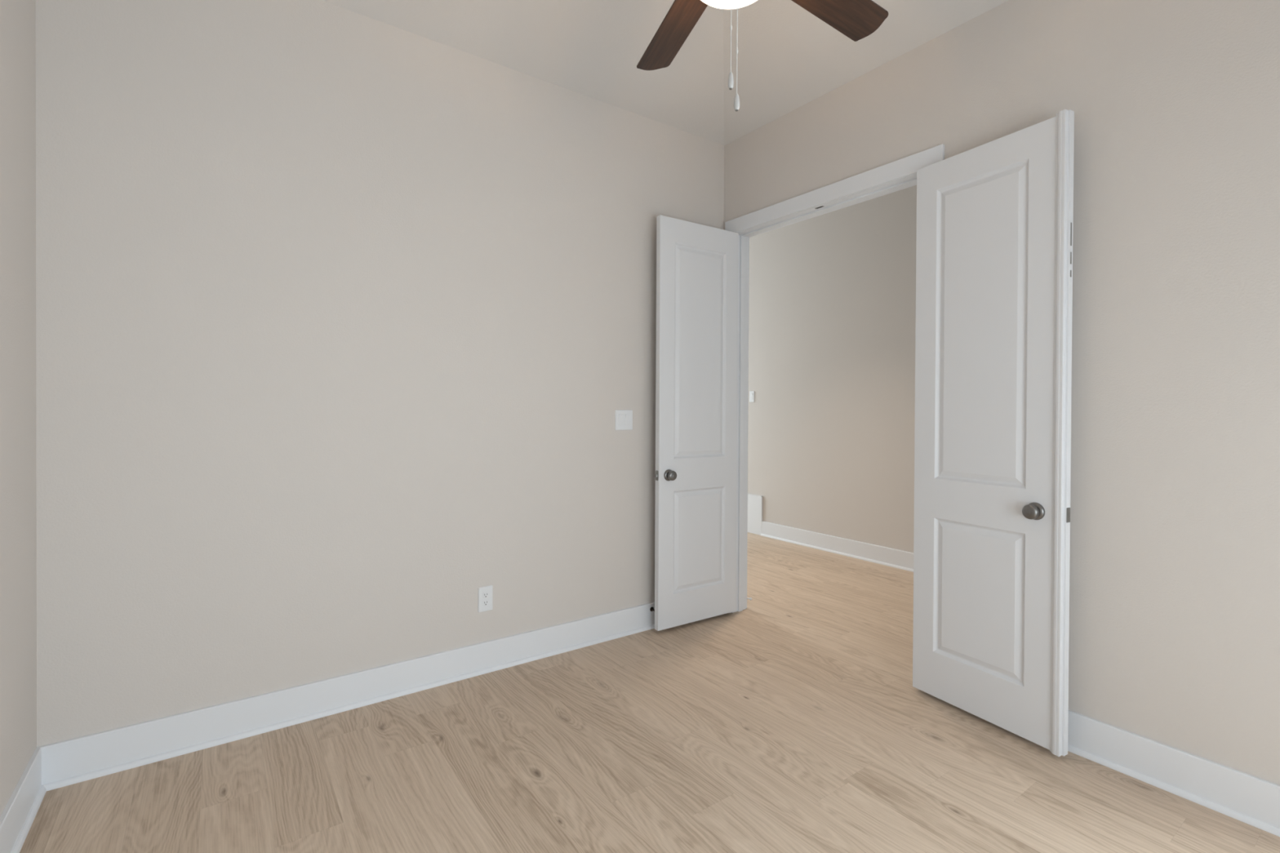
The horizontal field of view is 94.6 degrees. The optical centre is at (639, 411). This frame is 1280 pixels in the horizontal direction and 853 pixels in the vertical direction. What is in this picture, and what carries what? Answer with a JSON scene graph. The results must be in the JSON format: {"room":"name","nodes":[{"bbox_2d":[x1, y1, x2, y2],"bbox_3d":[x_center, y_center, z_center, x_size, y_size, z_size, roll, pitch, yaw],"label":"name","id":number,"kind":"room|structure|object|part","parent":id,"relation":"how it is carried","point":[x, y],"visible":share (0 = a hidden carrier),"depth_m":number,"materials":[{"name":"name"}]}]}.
{"room":"empty bedroom","nodes":[
{"label":"empty bedroom","id":0,"kind":"room"},
{"bbox_2d":[0,0,36,816],"bbox_3d":[-0.915,-0.479,0.332,0.120,3.544,3.970,0,0,-36],"label":"wall","id":1,"kind":"structure","parent":0,"point":[18,506],"depth_m":1.79,"materials":[{"name":"beige paint"}]},
{"bbox_2d":[0,746,46,852],"bbox_3d":[-0.898,1.220,0.435,0.028,0.146,3.850,0,0,-36],"label":"baseboard","id":2,"kind":"structure","parent":1,"relation":"attached to","point":[17,818],"depth_m":1.79,"materials":[{"name":"white paint"}]},
{"bbox_2d":[35,0,724,746],"bbox_3d":[-0.827,-0.495,2.913,3.274,3.544,0.120,0,0,-36],"label":"wall","id":3,"kind":"structure","parent":0,"point":[345,318],"depth_m":2.46,"materials":[{"name":"beige paint"}]},
{"bbox_2d":[38,601,654,791],"bbox_3d":[-0.744,1.204,2.899,3.154,0.146,0.028,0,0,-36],"label":"baseboard","id":4,"kind":"structure","parent":3,"relation":"attached to","point":[67,762],"depth_m":2.44,"materials":[{"name":"white paint"}]},
{"bbox_2d":[478,585,493,612],"bbox_3d":[-0.758,0.920,2.899,0.073,0.121,0.008,0,0,-36],"label":"power outlet","id":5,"kind":"object","parent":3,"relation":"attached to","point":[485,593],"visible":1,"depth_m":2.90,"materials":[{"name":"white plastic"}]},
{"bbox_2d":[482,600,488,606],"bbox_3d":[-0.757,0.940,2.898,0.034,0.028,0.003,0,0,-36],"label":"receptacle","id":6,"kind":"object","parent":5,"relation":"attached to","point":[485,602],"depth_m":2.90,"materials":[{"name":"grey plastic"}]},
{"bbox_2d":[482,591,488,598],"bbox_3d":[-0.757,0.900,2.897,0.034,0.028,0.003,0,0,-36],"label":"receptacle","id":7,"kind":"object","parent":5,"relation":"attached to","point":[485,594],"depth_m":2.90,"materials":[{"name":"grey plastic"}]},
{"bbox_2d":[614,409,632,430],"bbox_3d":[-0.090,0.048,3.369,0.118,0.114,0.010,0,0,-36],"label":"light switch","id":8,"kind":"object","parent":3,"relation":"attached to","point":[624,418],"visible":1,"depth_m":3.37,"materials":[{"name":"white plastic"}]},
{"bbox_3d":[-0.108,0.048,3.355,0.036,0.070,0.003,0,0,-36],"label":"rocker frame","id":9,"kind":"part","parent":8,"relation":"part of","materials":[{"name":"white plastic"}]},
{"bbox_2d":[19,532,1279,852],"bbox_3d":[-0.150,1.305,3.683,5.134,0.060,8.350,0,0,-36],"label":"floor","id":10,"kind":"structure","parent":0,"point":[795,720],"depth_m":2.12,"materials":[{"name":"brown wood"}]},
{"bbox_2d":[322,0,1008,145],"bbox_3d":[0.387,-1.951,1.327,3.154,0.500,3.850,0,0,-36],"label":"ceiling","id":11,"kind":"structure","parent":0,"point":[788,57],"depth_m":2.89,"materials":[{"name":"beige paint"}]},
{"bbox_2d":[636,0,888,111],"bbox_3d":[0.293,-1.438,1.625,1.241,1.406,1.286,0,0,-36],"label":"ceiling fan","id":12,"kind":"object","parent":11,"relation":"hanging from","point":[856,20],"visible":1,"depth_m":1.92,"materials":[{"name":"brown wood"}]},
{"bbox_3d":[0.119,-1.290,1.993,0.131,0.006,0.503,-13,4,-18],"label":"blade","id":13,"kind":"part","parent":12,"relation":"part of","materials":[{"name":"brown wood"}]},
{"bbox_3d":[0.251,-1.163,1.593,0.256,0.080,0.256,0,0,-36],"label":"lamp shade","id":14,"kind":"part","parent":12,"relation":"part of","materials":[{"name":"white glass"}]},
{"bbox_3d":[0.221,-0.878,1.439,0.002,0.112,0.002,0,0,-13],"label":"cord","id":15,"kind":"part","parent":12,"relation":"part of","materials":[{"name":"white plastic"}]},
{"bbox_3d":[0.222,-1.072,1.437,0.003,0.276,0.003,0,0,-36],"label":"pull chain","id":16,"kind":"part","parent":12,"relation":"part of","materials":[{"name":"white metal"}]},
{"bbox_3d":[0.237,-0.825,1.442,0.002,0.108,0.002,1,0,32],"label":"cord","id":17,"kind":"part","parent":12,"relation":"part of","materials":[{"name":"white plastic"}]},
{"bbox_3d":[0.238,-1.045,1.440,0.003,0.331,0.003,0,0,-36],"label":"pull chain","id":18,"kind":"part","parent":12,"relation":"part of","materials":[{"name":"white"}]},
{"bbox_3d":[0.591,-1.286,1.842,0.503,0.006,0.131,0,-12,-36],"label":"blade","id":19,"kind":"part","parent":12,"relation":"part of","materials":[{"name":"brown wood"}]},
{"bbox_2d":[747,185,916,552],"bbox_3d":[1.339,-0.433,6.028,0.120,3.400,6.150,0,0,-36],"label":"wall","id":20,"kind":"structure","parent":0,"point":[832,298],"depth_m":5.31,"materials":[{"name":"beige paint"}]},
{"bbox_2d":[749,391,754,402],"bbox_3d":[1.165,-0.156,6.159,0.010,0.114,0.070,0,0,-36],"label":"light switch","id":21,"kind":"object","parent":20,"relation":"attached to","point":[751,393],"visible":1,"depth_m":6.16,"materials":[{"name":"white plastic"}]},
{"bbox_2d":[747,493,913,572],"bbox_3d":[1.986,1.077,5.000,0.028,0.400,3.700,0,0,-36],"label":"baseboard","id":22,"kind":"structure","parent":20,"relation":"attached to","point":[900,559],"depth_m":5.41,"materials":[{"name":"white paint"}]},
{"bbox_2d":[724,0,1279,785],"bbox_3d":[0.461,-0.496,4.029,0.120,3.544,8.370,0,0,-36],"label":"wall","id":23,"kind":"structure","parent":0,"point":[1174,641],"depth_m":2.07,"materials":[{"name":"beige paint"}]},
{"bbox_2d":[654,214,738,631],"bbox_3d":[0.349,0.068,3.556,0.629,2.376,0.136,0,0,-34],"label":"door","id":24,"kind":"structure","parent":23,"relation":"in","point":[696,366],"depth_m":3.53,"materials":[{"name":"white paint"}]},
{"bbox_3d":[0.098,0.367,3.388,0.002,0.057,0.026,0,0,-34],"label":"latch plate","id":25,"kind":"part","parent":24,"relation":"part of","materials":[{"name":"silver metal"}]},
{"bbox_3d":[0.182,0.368,3.388,0.057,0.057,0.039,0,0,-34],"label":"knob","id":26,"kind":"part","parent":24,"relation":"part of","materials":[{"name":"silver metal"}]},
{"bbox_2d":[732,173,916,613],"bbox_3d":[0.998,0.072,3.281,0.120,2.422,1.262,0,0,-36],"label":"trim","id":27,"kind":"structure","parent":23,"relation":"attached to","point":[911,180],"depth_m":3.77,"materials":[{"name":"white paint"}]},
{"bbox_2d":[724,143,944,689],"bbox_3d":[0.951,0.039,3.228,0.018,2.490,1.394,0,0,-36],"label":"trim","id":28,"kind":"structure","parent":23,"relation":"attached to","point":[908,166],"depth_m":3.08,"materials":[{"name":"white paint"}]},
{"bbox_2d":[912,109,1074,756],"bbox_3d":[1.432,0.081,2.458,0.136,2.383,0.634,0,0,-28],"label":"door","id":29,"kind":"structure","parent":23,"relation":"in","point":[995,218],"depth_m":2.40,"materials":[{"name":"white paint"}]},
{"bbox_3d":[1.490,0.382,2.249,0.039,0.057,0.057,0,0,-29],"label":"knob","id":30,"kind":"part","parent":29,"relation":"part of","materials":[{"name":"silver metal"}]},
{"bbox_3d":[1.583,0.383,2.183,0.024,0.055,0.002,0,0,-29],"label":"strike plate","id":31,"kind":"part","parent":29,"relation":"part of","materials":[{"name":"silver metal"}]},
{"bbox_2d":[1067,710,1279,836],"bbox_3d":[2.056,1.227,1.681,0.028,0.146,2.426,0,0,-36],"label":"baseboard","id":32,"kind":"structure","parent":23,"relation":"attached to","point":[1253,801],"depth_m":2.00,"materials":[{"name":"white paint"}]}
]}

